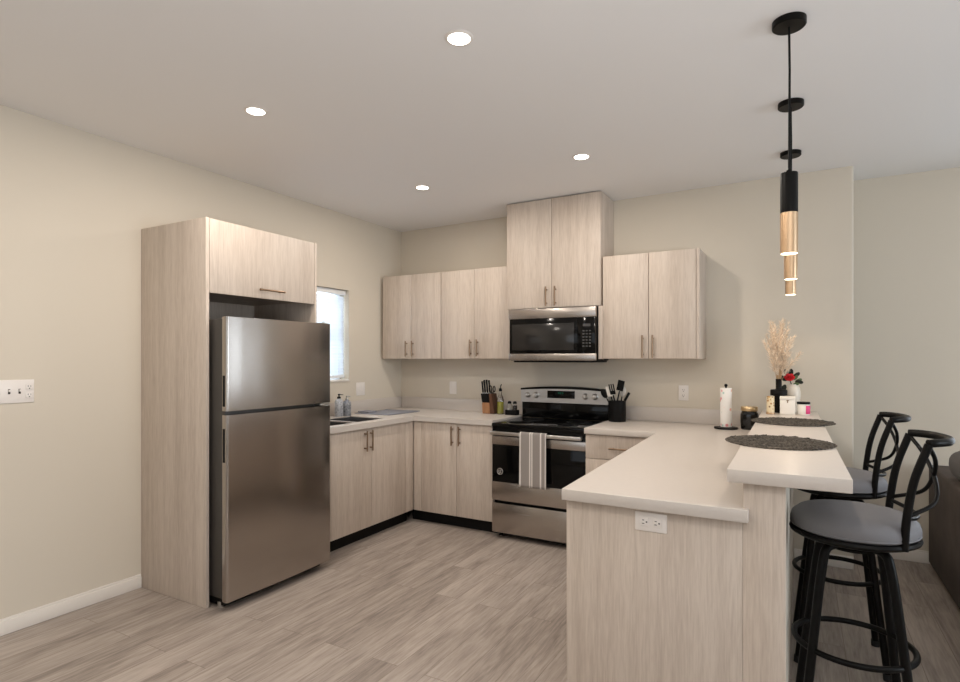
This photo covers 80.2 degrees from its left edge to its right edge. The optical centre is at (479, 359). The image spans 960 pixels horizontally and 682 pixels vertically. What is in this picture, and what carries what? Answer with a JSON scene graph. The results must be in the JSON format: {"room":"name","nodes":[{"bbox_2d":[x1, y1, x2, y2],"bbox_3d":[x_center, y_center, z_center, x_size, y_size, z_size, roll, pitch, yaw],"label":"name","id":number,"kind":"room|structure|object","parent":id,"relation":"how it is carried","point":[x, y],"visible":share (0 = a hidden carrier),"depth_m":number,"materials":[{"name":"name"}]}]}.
{"room":"kitchen","nodes":[
{"label":"kitchen","id":0,"kind":"room"},
{"bbox_2d":[0,104,400,618],"bbox_3d":[-2.783,0.056,2.600,0.200,2.743,8.610,0,0,29],"label":"wall","id":1,"kind":"structure","parent":0,"point":[75,204],"depth_m":3.32,"materials":[{"name":"beige paint"}]},
{"bbox_2d":[0,379,33,403],"bbox_3d":[-2.440,0.169,2.989,0.016,0.122,0.178,0,0,29],"label":"light switch","id":2,"kind":"object","parent":1,"relation":"attached to","point":[11,391],"visible":1,"depth_m":3.00,"materials":[{"name":"white plastic"}]},
{"bbox_2d":[26,392,32,397],"bbox_3d":[-2.409,0.191,3.048,0.004,0.030,0.032,0,0,29],"label":"receptacle","id":3,"kind":"object","parent":2,"relation":"attached to","point":[28,394],"depth_m":3.05,"materials":[{"name":"grey plastic"}]},
{"bbox_2d":[26,384,32,389],"bbox_3d":[-2.409,0.147,3.048,0.004,0.030,0.032,0,0,29],"label":"receptacle","id":4,"kind":"object","parent":2,"relation":"attached to","point":[28,386],"depth_m":3.05,"materials":[{"name":"grey plastic"}]},
{"bbox_2d":[0,574,141,635],"bbox_3d":[-3.409,1.383,1.267,0.014,0.085,5.271,0,0,29],"label":"baseboard","id":5,"kind":"structure","parent":1,"relation":"attached to","point":[10,624],"depth_m":3.20,"materials":[{"name":"white paint"}]},
{"bbox_2d":[317,292,349,381],"bbox_3d":[-1.463,-0.214,4.888,0.162,0.833,0.832,0,0,29],"label":"window","id":6,"kind":"structure","parent":1,"relation":"in","point":[331,379],"depth_m":5.17,"materials":[{"name":"white plastic"}]},
{"bbox_2d":[317,287,345,377],"bbox_3d":[-1.449,-0.230,4.880,0.046,0.796,0.816,0,0,29],"label":"window blind","id":7,"kind":"object","parent":6,"relation":"attached to","point":[335,318],"visible":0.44,"depth_m":5.12,"materials":[{"name":"white plastic"}]},
{"bbox_2d":[356,382,364,395],"bbox_3d":[-1.121,0.277,5.348,0.008,0.122,0.118,0,0,29],"label":"light switch","id":8,"kind":"object","parent":1,"relation":"attached to","point":[360,386],"visible":1,"depth_m":5.34,"materials":[{"name":"white plastic"}]},
{"bbox_2d":[330,396,401,415],"bbox_3d":[-1.254,0.438,5.099,0.018,0.112,1.792,0,0,29],"label":"backsplash","id":9,"kind":"structure","parent":1,"relation":"attached to","point":[390,402],"depth_m":5.49,"materials":[{"name":"white stone"}]},
{"bbox_2d":[0,0,959,231],"bbox_3d":[1.141,-1.366,0.398,9.200,0.100,8.610,0,0,29],"label":"ceiling","id":10,"kind":"structure","parent":0,"point":[367,103],"depth_m":2.80,"materials":[{"name":"white paint"}]},
{"bbox_2d":[244,106,267,115],"bbox_3d":[-1.187,-1.313,3.017,0.120,0.006,0.120,0,0,29],"label":"recessed light","id":11,"kind":"object","parent":10,"relation":"in","point":[253,110],"visible":1,"depth_m":3.01,"materials":[{"name":"white plastic"}]},
{"bbox_2d":[415,185,429,189],"bbox_3d":[-0.440,-1.313,4.358,0.120,0.006,0.120,0,0,29],"label":"recessed light","id":12,"kind":"object","parent":10,"relation":"in","point":[420,187],"visible":1,"depth_m":4.35,"materials":[{"name":"white plastic"}]},
{"bbox_2d":[444,29,473,45],"bbox_3d":[-0.086,-1.313,2.334,0.120,0.006,0.120,0,0,29],"label":"recessed light","id":13,"kind":"object","parent":10,"relation":"in","point":[458,37],"visible":1,"depth_m":2.32,"materials":[{"name":"white plastic"}]},
{"bbox_2d":[572,153,590,159],"bbox_3d":[0.658,-1.313,3.696,0.120,0.006,0.120,0,0,29],"label":"recessed light","id":14,"kind":"object","parent":10,"relation":"in","point":[580,156],"visible":1,"depth_m":3.69,"materials":[{"name":"white plastic"}]},
{"bbox_2d":[772,11,806,254],"bbox_3d":[1.201,-0.863,2.216,0.120,0.905,0.120,0,0,29],"label":"pendant light","id":15,"kind":"object","parent":10,"relation":"hanging from","point":[792,22],"visible":1,"depth_m":2.19,"materials":[{"name":"black metal"}]},
{"bbox_2d":[780,149,800,294],"bbox_3d":[1.976,-0.863,3.627,0.120,0.905,0.120,0,0,29],"label":"pendant light","id":16,"kind":"object","parent":10,"relation":"hanging from","point":[790,285],"visible":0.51,"depth_m":3.60,"materials":[{"name":"black"}]},
{"bbox_2d":[778,97,803,279],"bbox_3d":[1.594,-0.863,2.924,0.120,0.905,0.120,0,0,29],"label":"pendant light","id":17,"kind":"object","parent":10,"relation":"hanging from","point":[790,261],"visible":0.53,"depth_m":2.90,"materials":[{"name":"black"}]},
{"bbox_2d":[0,510,959,681],"bbox_3d":[1.141,1.477,0.398,9.200,0.100,8.610,0,0,29],"label":"floor","id":18,"kind":"structure","parent":0,"point":[411,600],"depth_m":3.06,"materials":[{"name":"grey wood"}]},
{"bbox_2d":[141,217,316,607],"bbox_3d":[-1.619,0.305,3.780,0.672,2.242,0.860,0,0,29],"label":"tall cabinet","id":19,"kind":"object","parent":18,"relation":"on","point":[194,272],"visible":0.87,"depth_m":3.43,"materials":[{"name":"brown wood"}]},
{"bbox_2d":[209,316,329,606],"bbox_3d":[-1.538,0.585,3.726,0.749,1.684,0.814,0,0,29],"label":"refrigerator","id":20,"kind":"object","parent":18,"relation":"on","point":[269,380],"visible":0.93,"depth_m":3.42,"materials":[{"name":"grey metal"}]},
{"bbox_2d":[330,421,412,551],"bbox_3d":[-1.127,0.982,4.654,0.674,0.889,1.142,0,0,29],"label":"base cabinet","id":21,"kind":"object","parent":18,"relation":"on","point":[371,469],"visible":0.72,"depth_m":4.51,"materials":[{"name":"brown wood"}]},
{"bbox_2d":[330,396,522,433],"bbox_3d":[-0.630,0.460,4.760,1.438,0.155,1.812,0,0,29],"label":"countertop","id":22,"kind":"structure","parent":21,"relation":"on","point":[443,410],"depth_m":5.21,"materials":[{"name":"white stone"}]},
{"bbox_2d":[335,394,342,416],"bbox_3d":[-1.219,0.397,4.928,0.072,0.195,0.072,0,0,-17],"label":"soap dispenser","id":23,"kind":"object","parent":22,"relation":"on","point":[338,402],"visible":1,"depth_m":4.90,"materials":[{"name":"grey plastic"}]},
{"bbox_2d":[343,396,350,415],"bbox_3d":[-1.166,0.407,4.995,0.072,0.175,0.072,0,0,-17],"label":"soap dispenser","id":24,"kind":"object","parent":22,"relation":"on","point":[347,403],"visible":0.98,"depth_m":4.96,"materials":[{"name":"grey"}]},
{"bbox_2d":[330,417,378,425],"bbox_3d":[-1.122,0.591,4.615,0.382,0.179,0.627,0,0,29],"label":"sink","id":25,"kind":"object","parent":22,"relation":"in","point":[351,419],"visible":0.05,"depth_m":4.89,"materials":[{"name":"silver metal"}]},
{"bbox_2d":[355,409,418,414],"bbox_3d":[-0.853,0.489,5.278,0.405,0.011,0.450,0,0,29],"label":"drying mat","id":26,"kind":"object","parent":22,"relation":"on","point":[386,411],"visible":0.91,"depth_m":5.24,"materials":[{"name":"grey fabric"}]},
{"bbox_2d":[358,410,376,412],"bbox_3d":[-1.034,0.479,5.237,0.130,0.014,0.120,0,0,29],"label":"folded dishcloth","id":27,"kind":"object","parent":26,"relation":"on","point":[362,411],"visible":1,"depth_m":5.20,"materials":[{"name":"grey fabric"}]},
{"bbox_2d":[481,393,496,413],"bbox_3d":[0.092,0.403,5.221,0.141,0.182,0.105,0,0,29],"label":"knife block","id":28,"kind":"object","parent":22,"relation":"on","point":[489,400],"visible":0.98,"depth_m":5.18,"materials":[{"name":"brown wood"}]},
{"bbox_2d":[497,384,503,413],"bbox_3d":[0.185,0.359,5.154,0.060,0.270,0.060,0,0,29],"label":"oil bottle","id":29,"kind":"object","parent":22,"relation":"on","point":[500,401],"visible":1,"depth_m":5.13,"materials":[{"name":"clear glass"}]},
{"bbox_2d":[505,410,518,414],"bbox_3d":[0.286,0.472,5.069,0.110,0.045,0.060,0,0,29],"label":"caddy","id":30,"kind":"object","parent":22,"relation":"on","point":[507,412],"visible":0.99,"depth_m":5.04,"materials":[{"name":"black plastic"}]},
{"bbox_2d":[507,401,511,409],"bbox_3d":[0.263,0.430,5.082,0.042,0.119,0.042,0,0,29],"label":"shaker","id":31,"kind":"object","parent":30,"relation":"in","point":[509,405],"visible":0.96,"depth_m":5.07,"materials":[{"name":"clear glass"}]},
{"bbox_2d":[512,401,516,409],"bbox_3d":[0.309,0.430,5.056,0.042,0.119,0.042,0,0,29],"label":"shaker","id":32,"kind":"object","parent":30,"relation":"in","point":[514,406],"visible":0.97,"depth_m":5.04,"materials":[{"name":"clear glass"}]},
{"bbox_2d":[413,421,496,532],"bbox_3d":[-0.125,0.982,5.078,0.850,0.889,0.647,0,0,29],"label":"base cabinet","id":33,"kind":"object","parent":18,"relation":"on","point":[452,462],"visible":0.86,"depth_m":4.81,"materials":[{"name":"brown wood"}]},
{"bbox_2d":[490,386,609,543],"bbox_3d":[0.574,0.830,4.618,0.789,1.194,0.659,0,0,29],"label":"range","id":34,"kind":"object","parent":18,"relation":"on","point":[540,514],"visible":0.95,"depth_m":4.47,"materials":[{"name":"silver metal"}]},
{"bbox_2d":[519,432,546,489],"bbox_3d":[0.407,0.769,4.343,0.224,0.419,0.047,0,0,29],"label":"dish towel","id":35,"kind":"object","parent":34,"relation":"hanging from","point":[532,446],"visible":1,"depth_m":4.33,"materials":[{"name":"fabric"}]},
{"bbox_2d":[492,417,604,436],"bbox_3d":[0.570,0.542,4.612,0.789,0.066,0.549,0,0,29],"label":"cooktop","id":36,"kind":"object","parent":34,"relation":"in","point":[562,426],"depth_m":4.49,"materials":[{"name":"black glass"}]},
{"bbox_2d":[586,434,646,473],"bbox_3d":[1.153,0.982,4.274,0.543,0.889,0.698,0,0,29],"label":"base cabinet","id":37,"kind":"object","parent":18,"relation":"on","point":[600,449],"visible":0.17,"depth_m":4.07,"materials":[{"name":"brown wood"}]},
{"bbox_2d":[567,500,742,681],"bbox_3d":[1.049,0.982,2.879,0.655,0.889,1.872,0,0,29],"label":"base cabinet","id":38,"kind":"object","parent":18,"relation":"on","point":[643,606],"visible":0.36,"depth_m":2.05,"materials":[{"name":"brown wood"}]},
{"bbox_2d":[635,511,666,533],"bbox_3d":[0.613,0.585,2.045,0.112,0.068,0.009,0,0,29],"label":"power outlet","id":39,"kind":"object","parent":38,"relation":"attached to","point":[644,521],"visible":1,"depth_m":2.04,"materials":[{"name":"white plastic"}]},
{"bbox_2d":[640,517,648,525],"bbox_3d":[0.592,0.585,2.054,0.032,0.030,0.004,0,0,29],"label":"receptacle","id":40,"kind":"object","parent":39,"relation":"attached to","point":[644,521],"depth_m":2.05,"materials":[{"name":"grey plastic"}]},
{"bbox_2d":[652,519,661,527],"bbox_3d":[0.631,0.585,2.032,0.032,0.030,0.004,0,0,29],"label":"receptacle","id":41,"kind":"object","parent":39,"relation":"attached to","point":[656,523],"depth_m":2.03,"materials":[{"name":"grey plastic"}]},
{"bbox_2d":[562,406,760,522],"bbox_3d":[0.990,0.460,3.302,1.211,0.155,2.620,0,0,29],"label":"countertop","id":42,"kind":"structure","parent":38,"relation":"on","point":[683,461],"depth_m":2.58,"materials":[{"name":"white stone"}]},
{"bbox_2d":[608,400,625,421],"bbox_3d":[1.094,0.413,4.547,0.136,0.162,0.136,0,0,29],"label":"utensil crock","id":43,"kind":"object","parent":42,"relation":"on","point":[616,410],"visible":0.97,"depth_m":4.49,"materials":[{"name":"black ceramic"}]},
{"bbox_2d":[601,389,608,400],"bbox_3d":[1.036,0.361,4.567,0.136,0.246,0.021,0,0,15],"label":"spoon","id":44,"kind":"object","parent":43,"relation":"in","point":[603,391],"visible":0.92,"depth_m":4.57,"materials":[{"name":"black plastic"}]},
{"bbox_2d":[605,385,613,400],"bbox_3d":[1.048,0.345,4.538,0.104,0.277,0.015,0,0,19],"label":"spatula","id":45,"kind":"object","parent":43,"relation":"in","point":[606,387],"visible":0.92,"depth_m":4.54,"materials":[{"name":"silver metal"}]},
{"bbox_2d":[608,384,615,400],"bbox_3d":[1.066,0.338,4.526,0.091,0.290,0.032,0,0,-7],"label":"slotted turner","id":46,"kind":"object","parent":43,"relation":"in","point":[612,392],"visible":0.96,"depth_m":4.52,"materials":[{"name":"black plastic"}]},
{"bbox_2d":[616,380,624,401],"bbox_3d":[1.100,0.322,4.536,0.026,0.322,0.116,0,0,-38],"label":"spatula","id":47,"kind":"object","parent":43,"relation":"in","point":[620,385],"visible":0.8,"depth_m":4.52,"materials":[{"name":"black plastic"}]},
{"bbox_2d":[620,387,625,401],"bbox_3d":[1.135,0.350,4.563,0.068,0.265,0.018,0,0,29],"label":"spoon","id":48,"kind":"object","parent":43,"relation":"in","point":[623,393],"visible":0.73,"depth_m":4.55,"materials":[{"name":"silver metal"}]},
{"bbox_2d":[714,384,737,429],"bbox_3d":[1.753,0.334,4.062,0.160,0.320,0.160,0,0,29],"label":"paper towel holder","id":49,"kind":"object","parent":42,"relation":"on","point":[725,385],"visible":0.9,"depth_m":4.02,"materials":[{"name":"black plastic"}]},
{"bbox_2d":[720,388,731,426],"bbox_3d":[1.753,0.342,4.062,0.076,0.276,0.076,0,0,29],"label":"paper towel roll","id":50,"kind":"object","parent":49,"relation":"on","point":[725,393],"visible":1,"depth_m":4.03,"materials":[{"name":"white paper"}]},
{"bbox_2d":[740,406,758,429],"bbox_3d":[1.901,0.413,4.024,0.120,0.162,0.117,0,0,29],"label":"jar candle","id":51,"kind":"object","parent":42,"relation":"on","point":[748,413],"visible":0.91,"depth_m":3.98,"materials":[{"name":"black glass"}]},
{"bbox_2d":[792,412,911,681],"bbox_3d":[1.772,0.842,2.743,0.488,1.172,0.404,0,0,30],"label":"bar stool","id":52,"kind":"object","parent":18,"relation":"on","point":[867,484],"visible":0.7,"depth_m":2.64,"materials":[{"name":"grey fabric"},{"name":"black metal"}]},
{"bbox_2d":[789,429,954,681],"bbox_3d":[1.381,0.842,2.034,0.488,1.172,0.404,0,0,30],"label":"bar stool","id":53,"kind":"object","parent":18,"relation":"on","point":[855,527],"visible":1,"depth_m":1.98,"materials":[{"name":"grey fabric"},{"name":"black metal"}]},
{"bbox_2d":[929,451,959,608],"bbox_3d":[2.920,0.983,2.678,0.930,0.888,2.330,0,0,29],"label":"sofa","id":54,"kind":"object","parent":18,"relation":"on","point":[944,518],"visible":0.94,"depth_m":3.42,"materials":[{"name":"brown fabric"}]},
{"bbox_2d":[949,451,959,479],"bbox_3d":[2.847,0.632,3.223,0.250,0.186,0.600,0,0,29],"label":"cushion","id":55,"kind":"object","parent":54,"relation":"on","point":[954,460],"depth_m":3.34,"materials":[{"name":"grey fabric"}]},
{"bbox_2d":[401,166,852,558],"bbox_3d":[0.926,0.056,5.002,3.918,2.743,0.390,0,0,29],"label":"wall","id":56,"kind":"structure","parent":0,"point":[736,226],"depth_m":4.28,"materials":[{"name":"beige paint"}]},
{"bbox_2d":[383,272,440,358],"bbox_3d":[-0.582,-0.405,5.551,0.682,0.803,0.384,0,0,29],"label":"upper cabinet","id":57,"kind":"object","parent":56,"relation":"attached to","point":[411,303],"visible":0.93,"depth_m":5.41,"materials":[{"name":"brown wood"}]},
{"bbox_2d":[450,381,456,393],"bbox_3d":[-0.264,0.277,5.563,0.082,0.122,0.008,0,0,31],"label":"power outlet","id":58,"kind":"object","parent":56,"relation":"attached to","point":[453,384],"visible":1,"depth_m":5.56,"materials":[{"name":"white plastic"}]},
{"bbox_2d":[402,396,521,413],"bbox_3d":[-0.194,0.438,5.516,1.420,0.113,0.019,0,0,31],"label":"backsplash","id":59,"kind":"structure","parent":56,"relation":"attached to","point":[408,402],"depth_m":5.58,"materials":[{"name":"white stone"}]},
{"bbox_2d":[441,266,509,358],"bbox_3d":[0.020,-0.405,5.200,0.705,0.803,0.362,0,0,29],"label":"upper cabinet","id":60,"kind":"object","parent":56,"relation":"attached to","point":[475,322],"visible":0.78,"depth_m":5.07,"materials":[{"name":"brown wood"}]},
{"bbox_2d":[507,191,613,309],"bbox_3d":[0.667,-0.865,4.777,0.818,0.893,0.418,0,0,29],"label":"upper cabinet","id":61,"kind":"object","parent":56,"relation":"attached to","point":[557,247],"visible":0.97,"depth_m":4.61,"materials":[{"name":"brown wood"}]},
{"bbox_2d":[509,306,607,362],"bbox_3d":[0.652,-0.195,4.733,0.749,0.440,0.348,0,0,29],"label":"microwave","id":62,"kind":"object","parent":61,"relation":"attached to","point":[564,334],"visible":0.98,"depth_m":4.56,"materials":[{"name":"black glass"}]},
{"bbox_2d":[598,248,705,358],"bbox_3d":[1.322,-0.401,4.394,0.744,0.795,0.390,0,0,29],"label":"upper cabinet","id":63,"kind":"object","parent":56,"relation":"attached to","point":[654,306],"visible":1,"depth_m":4.24,"materials":[{"name":"brown wood"}]},
{"bbox_2d":[679,385,688,400],"bbox_3d":[1.586,0.262,4.444,0.075,0.118,0.009,0,0,31],"label":"power outlet","id":64,"kind":"object","parent":56,"relation":"attached to","point":[683,389],"visible":1,"depth_m":4.44,"materials":[{"name":"white plastic"}]},
{"bbox_2d":[626,406,760,425],"bbox_3d":[1.577,0.438,4.442,1.120,0.113,0.019,0,0,31],"label":"backsplash","id":65,"kind":"structure","parent":56,"relation":"attached to","point":[660,414],"depth_m":4.45,"materials":[{"name":"white stone"}]},
{"bbox_2d":[794,548,853,569],"bbox_3d":[2.382,1.383,3.953,0.353,0.085,0.014,0,0,29],"label":"baseboard","id":66,"kind":"structure","parent":56,"relation":"attached to","point":[797,552],"depth_m":3.91,"materials":[{"name":"white paint"}]},
{"bbox_2d":[743,483,792,681],"bbox_3d":[1.555,0.918,2.980,0.126,1.018,2.543,0,0,29],"label":"wall","id":67,"kind":"structure","parent":0,"point":[767,534],"depth_m":1.88,"materials":[{"name":"beige wood"}]},
{"bbox_2d":[727,409,852,493],"bbox_3d":[1.597,0.387,2.942,0.375,0.044,2.578,0,0,29],"label":"countertop","id":68,"kind":"structure","parent":67,"relation":"on","point":[819,470],"depth_m":1.96,"materials":[{"name":"white stone"}]},
{"bbox_2d":[766,396,774,413],"bbox_3d":[1.940,0.305,3.808,0.054,0.118,0.054,0,0,29],"label":"candle holder","id":69,"kind":"object","parent":68,"relation":"on","point":[770,400],"visible":1,"depth_m":3.79,"materials":[{"name":"gold metal"}]},
{"bbox_2d":[770,379,787,412],"bbox_3d":[2.048,0.249,3.908,0.106,0.230,0.106,0,0,29],"label":"vase","id":70,"kind":"object","parent":68,"relation":"on","point":[778,391],"visible":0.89,"depth_m":3.88,"materials":[{"name":"black ceramic"}]},
{"bbox_2d":[761,318,803,378],"bbox_3d":[2.056,-0.056,3.916,0.241,0.460,0.242,0,0,7],"label":"pampas grass","id":71,"kind":"object","parent":70,"relation":"in","point":[779,357],"depth_m":3.89,"materials":[{"name":"beige plant"}]},
{"bbox_2d":[725,434,836,449],"bbox_3d":[1.301,0.359,2.481,0.428,0.011,0.432,0,0,-4],"label":"placemat","id":72,"kind":"object","parent":68,"relation":"on","point":[782,442],"visible":1,"depth_m":2.44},
{"bbox_2d":[780,396,794,414],"bbox_3d":[2.039,0.305,3.780,0.091,0.118,0.084,0,0,29],"label":"box","id":73,"kind":"object","parent":68,"relation":"on","point":[787,403],"visible":1,"depth_m":3.75,"materials":[{"name":"white"}]},
{"bbox_2d":[751,417,835,425],"bbox_3d":[1.801,0.359,3.289,0.432,0.011,0.428,0,0,32],"label":"placemat","id":74,"kind":"object","parent":68,"relation":"on","point":[791,421],"visible":1,"depth_m":3.25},
{"bbox_2d":[786,384,800,411],"bbox_3d":[2.168,0.268,3.949,0.096,0.192,0.096,0,0,29],"label":"vase","id":75,"kind":"object","parent":68,"relation":"on","point":[793,389],"visible":0.7,"depth_m":3.91,"materials":[{"name":"white ceramic"}]},
{"bbox_2d":[781,369,802,389],"bbox_3d":[2.144,0.149,3.930,0.150,0.182,0.062,0,0,29],"label":"bouquet","id":76,"kind":"object","parent":75,"relation":"in","point":[790,376],"visible":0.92,"depth_m":3.93,"materials":[{"name":"red plant"}]},
{"bbox_2d":[797,401,809,414],"bbox_3d":[2.123,0.322,3.740,0.078,0.085,0.078,0,0,29],"label":"candle","id":77,"kind":"object","parent":68,"relation":"on","point":[803,408],"visible":1,"depth_m":3.71,"materials":[{"name":"white wax"}]},
{"bbox_2d":[853,167,959,550],"bbox_3d":[3.286,0.056,4.015,9.000,2.743,0.200,0,0,29],"label":"wall","id":78,"kind":"structure","parent":0,"point":[906,227],"depth_m":4.04,"materials":[{"name":"beige paint"}]},
{"bbox_2d":[875,550,929,563],"bbox_3d":[3.182,1.383,3.951,1.020,0.085,0.014,0,0,29],"label":"baseboard","id":79,"kind":"structure","parent":78,"relation":"attached to","point":[921,556],"depth_m":4.01,"materials":[{"name":"white paint"}]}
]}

